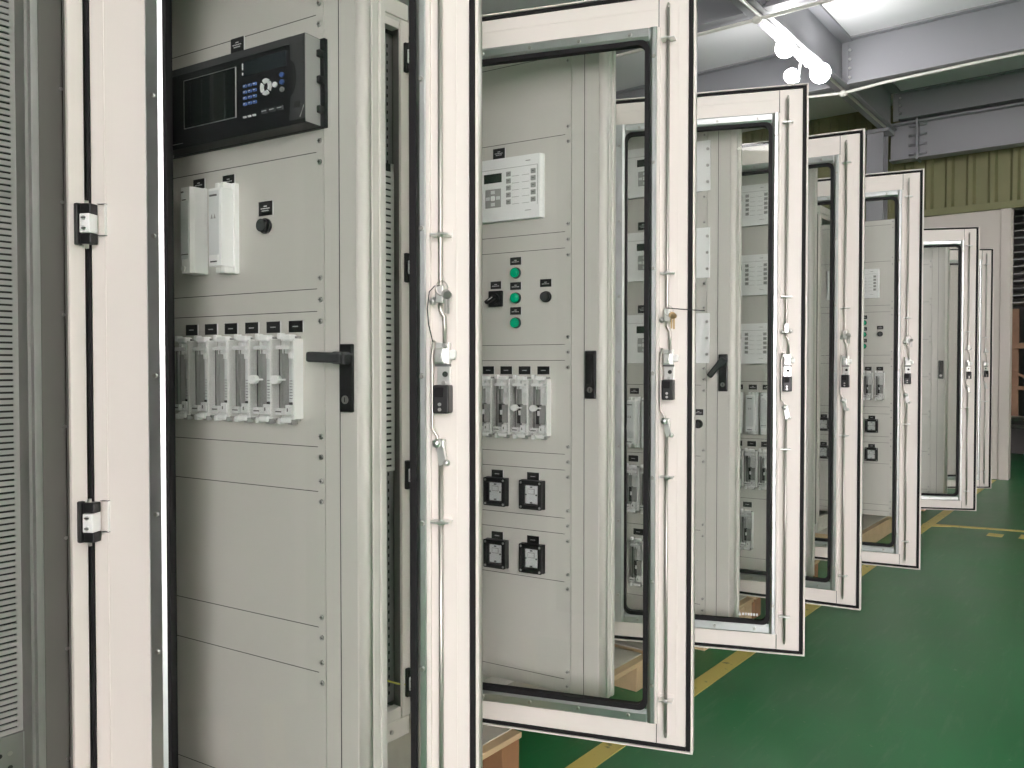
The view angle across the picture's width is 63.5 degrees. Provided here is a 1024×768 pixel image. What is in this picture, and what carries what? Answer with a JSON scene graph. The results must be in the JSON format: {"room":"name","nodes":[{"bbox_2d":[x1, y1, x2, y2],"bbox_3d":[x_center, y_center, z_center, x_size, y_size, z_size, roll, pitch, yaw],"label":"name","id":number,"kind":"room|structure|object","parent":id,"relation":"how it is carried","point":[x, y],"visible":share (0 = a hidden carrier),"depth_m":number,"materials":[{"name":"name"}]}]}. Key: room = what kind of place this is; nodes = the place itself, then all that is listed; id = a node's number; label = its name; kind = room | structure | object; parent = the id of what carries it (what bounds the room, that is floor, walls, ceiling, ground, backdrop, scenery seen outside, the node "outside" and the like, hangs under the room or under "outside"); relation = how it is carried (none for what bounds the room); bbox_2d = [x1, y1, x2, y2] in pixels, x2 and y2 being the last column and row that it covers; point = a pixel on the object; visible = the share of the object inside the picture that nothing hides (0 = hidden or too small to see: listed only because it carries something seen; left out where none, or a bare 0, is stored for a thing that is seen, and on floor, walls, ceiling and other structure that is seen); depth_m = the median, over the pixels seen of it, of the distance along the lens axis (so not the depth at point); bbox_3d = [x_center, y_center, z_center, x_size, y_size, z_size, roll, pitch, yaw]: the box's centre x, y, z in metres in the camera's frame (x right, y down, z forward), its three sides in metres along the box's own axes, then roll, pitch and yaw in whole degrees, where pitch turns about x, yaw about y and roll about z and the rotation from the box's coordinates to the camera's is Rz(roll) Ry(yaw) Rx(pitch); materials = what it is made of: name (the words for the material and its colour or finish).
{"room":"electrical control room","nodes":[
{"label":"electrical control room","id":0,"kind":"room"},
{"bbox_2d":[397,0,1023,132],"bbox_3d":[2.910,-3.195,2.536,13.000,0.100,20.000,1,2,38],"label":"ceiling","id":1,"kind":"structure","parent":0,"point":[746,42],"depth_m":7.85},
{"bbox_2d":[616,0,754,53],"bbox_3d":[0.493,-3.024,7.265,3.388,0.440,0.150,1,2,38],"label":"steel beam","id":2,"kind":"structure","parent":1,"relation":"attached to","point":[711,14],"depth_m":6.41,"materials":[{"name":"grey metal"}]},
{"bbox_2d":[616,54,838,98],"bbox_3d":[1.780,-3.059,8.924,3.388,0.440,0.150,1,2,38],"label":"steel beam","id":3,"kind":"structure","parent":1,"relation":"attached to","point":[770,70],"depth_m":8.40,"materials":[{"name":"grey metal"}]},
{"bbox_2d":[758,0,819,13],"bbox_3d":[5.637,-2.941,3.273,9.588,0.440,0.150,1,2,38],"label":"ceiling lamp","id":4,"kind":"structure","parent":1,"relation":"attached to","point":[772,6],"depth_m":6.10,"materials":[{"name":"white"}]},
{"bbox_2d":[616,0,835,57],"bbox_3d":[1.907,-2.727,6.148,7.000,0.061,0.076,1,2,38],"label":"conduit","id":5,"kind":"object","parent":4,"relation":"attached to","point":[757,19],"visible":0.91,"depth_m":6.19,"materials":[{"name":"white metal"}]},
{"bbox_2d":[729,0,900,130],"bbox_3d":[0.230,-2.958,4.115,0.185,0.440,13.200,1,2,38],"label":"steel beam","id":6,"kind":"structure","parent":1,"relation":"attached to","point":[813,30],"depth_m":7.42,"materials":[{"name":"grey metal"}]},
{"bbox_2d":[774,38,794,57],"bbox_3d":[2.169,-2.692,6.608,0.188,0.196,0.212,1,2,38],"label":"lamp","id":7,"kind":"object","parent":6,"relation":"hanging from","point":[785,47],"visible":1,"depth_m":6.53,"materials":[{"name":"white"}]},
{"bbox_2d":[784,57,804,82],"bbox_3d":[2.412,-2.688,7.101,0.129,0.224,0.196,1,2,38],"label":"lamp","id":8,"kind":"object","parent":6,"relation":"hanging from","point":[791,75],"visible":1,"depth_m":7.05,"materials":[{"name":"white"}]},
{"bbox_2d":[739,0,885,127],"bbox_3d":[0.753,-2.734,4.790,0.028,0.028,10.900,1,2,38],"label":"conduit","id":9,"kind":"object","parent":6,"relation":"attached to","point":[744,2],"visible":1,"depth_m":7.01,"materials":[{"name":"white metal"}]},
{"bbox_2d":[804,62,830,83],"bbox_3d":[2.631,-2.695,7.155,0.247,0.212,0.224,1,2,38],"label":"lamp","id":10,"kind":"object","parent":6,"relation":"hanging from","point":[820,72],"visible":1,"depth_m":7.06,"materials":[{"name":"white"}]},
{"bbox_2d":[842,0,1023,87],"bbox_3d":[6.925,-2.975,4.932,9.588,0.440,0.150,1,2,38],"label":"steel beam","id":11,"kind":"structure","parent":1,"relation":"attached to","point":[995,29],"depth_m":7.37,"materials":[{"name":"grey metal"}]},
{"bbox_2d":[809,51,1023,97],"bbox_3d":[3.921,-2.761,7.275,5.201,0.082,0.099,1,2,37],"label":"conduit","id":12,"kind":"object","parent":11,"relation":"attached to","point":[843,93],"visible":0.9,"depth_m":7.46,"materials":[{"name":"white metal"}]},
{"bbox_2d":[893,68,1023,121],"bbox_3d":[8.120,-3.092,6.470,9.588,0.348,0.150,1,2,38],"label":"steel beam","id":13,"kind":"structure","parent":1,"relation":"attached to","point":[1006,87],"depth_m":8.98,"materials":[{"name":"grey metal"}]},
{"bbox_2d":[514,453,1023,767],"bbox_3d":[2.910,1.224,2.629,13.000,0.060,20.000,1,2,38],"label":"floor","id":14,"kind":"structure","parent":0,"point":[928,672],"depth_m":3.32,"materials":[{"name":"green paint"}]},
{"bbox_2d":[387,718,521,767],"bbox_3d":[-0.625,1.137,2.459,0.900,0.120,0.980,1,2,38],"label":"wooden pallet","id":15,"kind":"object","parent":14,"relation":"on","point":[500,744],"visible":0.22,"depth_m":2.52,"materials":[{"name":"brown wood"}]},
{"bbox_2d":[82,0,696,767],"bbox_3d":[-0.397,-0.029,2.251,1.406,2.218,1.169,1,2,38],"label":"tall cabinet","id":16,"kind":"object","parent":15,"relation":"on","point":[291,117],"visible":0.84,"depth_m":1.93,"materials":[{"name":"white metal"}]},
{"bbox_2d":[664,305,704,328],"bbox_3d":[0.462,-0.180,2.220,0.118,0.065,0.016,1,1,33],"label":"ring","id":17,"kind":"object","parent":16,"relation":"attached to","point":[672,315],"visible":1,"depth_m":2.23,"materials":[{"name":"silver metal"}]},
{"bbox_2d":[507,647,642,691],"bbox_3d":[-0.028,1.121,3.236,0.890,0.120,0.700,1,2,38],"label":"wooden pallet","id":18,"kind":"object","parent":14,"relation":"on","point":[628,665],"visible":0.09,"depth_m":3.19,"materials":[{"name":"brown wood"}]},
{"bbox_2d":[407,20,808,717],"bbox_3d":[0.178,-0.044,3.004,1.391,2.218,1.208,1,2,38],"label":"tall cabinet","id":19,"kind":"object","parent":18,"relation":"on","point":[555,140],"visible":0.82,"depth_m":2.62,"materials":[{"name":"white metal"}]},
{"bbox_2d":[484,290,502,306],"bbox_3d":[-0.060,-0.274,2.658,0.052,0.051,0.042,1,2,38],"label":"switch","id":20,"kind":"object","parent":19,"relation":"attached to","point":[493,298],"depth_m":2.66,"materials":[{"name":"black plastic"}]},
{"bbox_2d":[510,317,520,327],"bbox_3d":[0.009,-0.195,2.630,0.036,0.035,0.020,1,2,38],"label":"lamp","id":21,"kind":"object","parent":19,"relation":"attached to","point":[515,322],"depth_m":2.62,"materials":[{"name":"teal plastic"}]},
{"bbox_2d":[510,292,520,303],"bbox_3d":[0.009,-0.273,2.628,0.036,0.035,0.020,1,2,38],"label":"lamp","id":22,"kind":"object","parent":19,"relation":"attached to","point":[515,297],"depth_m":2.62,"materials":[{"name":"teal plastic"}]},
{"bbox_2d":[510,267,520,278],"bbox_3d":[0.009,-0.352,2.626,0.036,0.035,0.020,1,2,38],"label":"lamp","id":23,"kind":"object","parent":19,"relation":"attached to","point":[515,272],"depth_m":2.62,"materials":[{"name":"teal plastic"}]},
{"bbox_2d":[614,595,753,654],"bbox_3d":[0.521,1.106,3.936,0.900,0.120,1.000,1,2,38],"label":"wooden pallet","id":24,"kind":"object","parent":14,"relation":"on","point":[745,603],"visible":0.14,"depth_m":3.65,"materials":[{"name":"brown wood"}]},
{"bbox_2d":[624,128,865,617],"bbox_3d":[0.663,-0.058,3.670,1.442,2.218,1.027,1,2,38],"label":"tall cabinet","id":25,"kind":"object","parent":24,"relation":"on","point":[722,157],"visible":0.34,"depth_m":3.40,"materials":[{"name":"white metal"}]},
{"bbox_2d":[843,329,850,342],"bbox_3d":[1.457,-0.209,3.602,0.036,0.065,0.016,1,1,28],"label":"key","id":26,"kind":"object","parent":25,"relation":"attached to","point":[848,334],"visible":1,"depth_m":3.60,"materials":[{"name":"silver metal"}]},
{"bbox_2d":[565,480,995,767],"bbox_3d":[1.742,1.152,4.547,0.072,0.002,11.600,1,2,38],"label":"floor line","id":27,"kind":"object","parent":14,"relation":"on","point":[603,751],"depth_m":3.33,"materials":[{"name":"yellow paint"}]},
{"bbox_2d":[747,560,819,618],"bbox_3d":[1.154,1.089,4.755,0.895,0.120,0.990,1,2,38],"label":"wooden pallet","id":28,"kind":"object","parent":14,"relation":"on","point":[756,604],"visible":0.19,"depth_m":4.13,"materials":[{"name":"brown wood"}]},
{"bbox_2d":[740,168,923,576],"bbox_3d":[1.275,-0.073,4.380,1.436,2.218,1.057,1,2,38],"label":"tall cabinet","id":29,"kind":"object","parent":28,"relation":"on","point":[907,186],"visible":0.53,"depth_m":4.13,"materials":[{"name":"white metal"}]},
{"bbox_2d":[815,514,891,542],"bbox_3d":[2.240,1.060,6.159,0.890,0.120,1.040,1,2,38],"label":"wooden pallet","id":30,"kind":"object","parent":14,"relation":"on","point":[875,528],"visible":0.16,"depth_m":5.95,"materials":[{"name":"brown wood"}]},
{"bbox_2d":[815,205,979,531],"bbox_3d":[2.529,-0.108,6.051,1.368,2.218,1.258,1,2,38],"label":"tall cabinet","id":31,"kind":"object","parent":30,"relation":"on","point":[879,234],"visible":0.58,"depth_m":5.68,"materials":[{"name":"white metal"}]},
{"bbox_2d":[866,127,894,220],"bbox_3d":[4.134,-0.898,9.383,0.280,3.900,0.280,1,2,38],"label":"steel column","id":32,"kind":"structure","parent":14,"relation":"on","point":[877,139],"depth_m":9.29,"materials":[{"name":"grey metal"}]},
{"bbox_2d":[922,523,1023,531],"bbox_3d":[4.646,1.125,5.867,3.119,0.003,0.123,1,1,26],"label":"floor line","id":33,"kind":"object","parent":14,"relation":"on","point":[934,525],"depth_m":6.42,"materials":[{"name":"yellow paint"}]},
{"bbox_2d":[986,533,1023,538],"bbox_3d":[3.711,1.120,6.082,0.370,0.003,0.200,1,2,38],"label":"trim","id":34,"kind":"structure","parent":14,"relation":"on","point":[988,534],"depth_m":6.11,"materials":[{"name":"yellow paint"}]},
{"bbox_2d":[1011,208,1023,427],"bbox_3d":[7.842,-0.753,9.597,3.900,3.600,0.680,1,2,38],"label":"storage rack","id":35,"kind":"object","parent":14,"relation":"on","point":[1018,230],"visible":0.23,"depth_m":10.74,"materials":[{"name":"brown wood"}]},
{"bbox_3d":[2.958,1.040,7.083,0.890,0.120,1.000,1,2,38],"label":"wooden pallet","id":36,"kind":"object","parent":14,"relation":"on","visible":0},
{"bbox_2d":[921,247,993,493],"bbox_3d":[3.285,-0.130,7.099,1.278,2.218,1.402,1,2,38],"label":"tall cabinet","id":37,"kind":"object","parent":36,"relation":"on","point":[937,262],"visible":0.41,"depth_m":6.55,"materials":[{"name":"white metal"}]},
{"bbox_3d":[-1.272,1.155,1.626,0.900,0.120,1.010,1,2,38],"label":"wooden pallet","id":38,"kind":"object","parent":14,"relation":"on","visible":0},
{"bbox_2d":[0,0,482,767],"bbox_3d":[-0.976,-0.014,1.546,1.356,2.218,1.282,1,2,38],"label":"tall cabinet","id":39,"kind":"object","parent":38,"relation":"on","point":[49,522],"visible":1,"depth_m":1.74,"materials":[{"name":"white metal"}]},
{"bbox_2d":[427,280,451,341],"bbox_3d":[-0.138,-0.141,1.591,0.052,0.118,0.016,1,1,23],"label":"ring","id":40,"kind":"object","parent":39,"relation":"attached to","point":[446,294],"visible":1,"depth_m":1.59,"materials":[{"name":"silver metal"}]},
{"bbox_2d":[742,105,1023,479],"bbox_3d":[7.049,-1.088,7.914,13.000,4.340,0.200,1,2,38],"label":"wall","id":41,"kind":"structure","parent":0,"point":[984,190],"depth_m":9.24,"materials":[{"name":"white paint"}]},
{"bbox_2d":[1011,244,1023,453],"bbox_3d":[7.508,-1.106,9.729,5.500,4.300,3.270,1,2,38],"label":"wall","id":42,"kind":"structure","parent":0,"point":[1017,434],"depth_m":11.87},
{"bbox_3d":[8.085,-0.891,-1.432,0.100,4.340,20.000,1,2,38],"label":"wall","id":43,"kind":"structure","parent":0,"visible":0},
{"bbox_2d":[889,102,1023,163],"bbox_3d":[8.135,-2.679,6.524,9.620,0.460,0.190,1,2,38],"label":"steel beam","id":44,"kind":"structure","parent":43,"relation":"attached to","point":[997,127],"depth_m":9.03,"materials":[{"name":"grey metal"}]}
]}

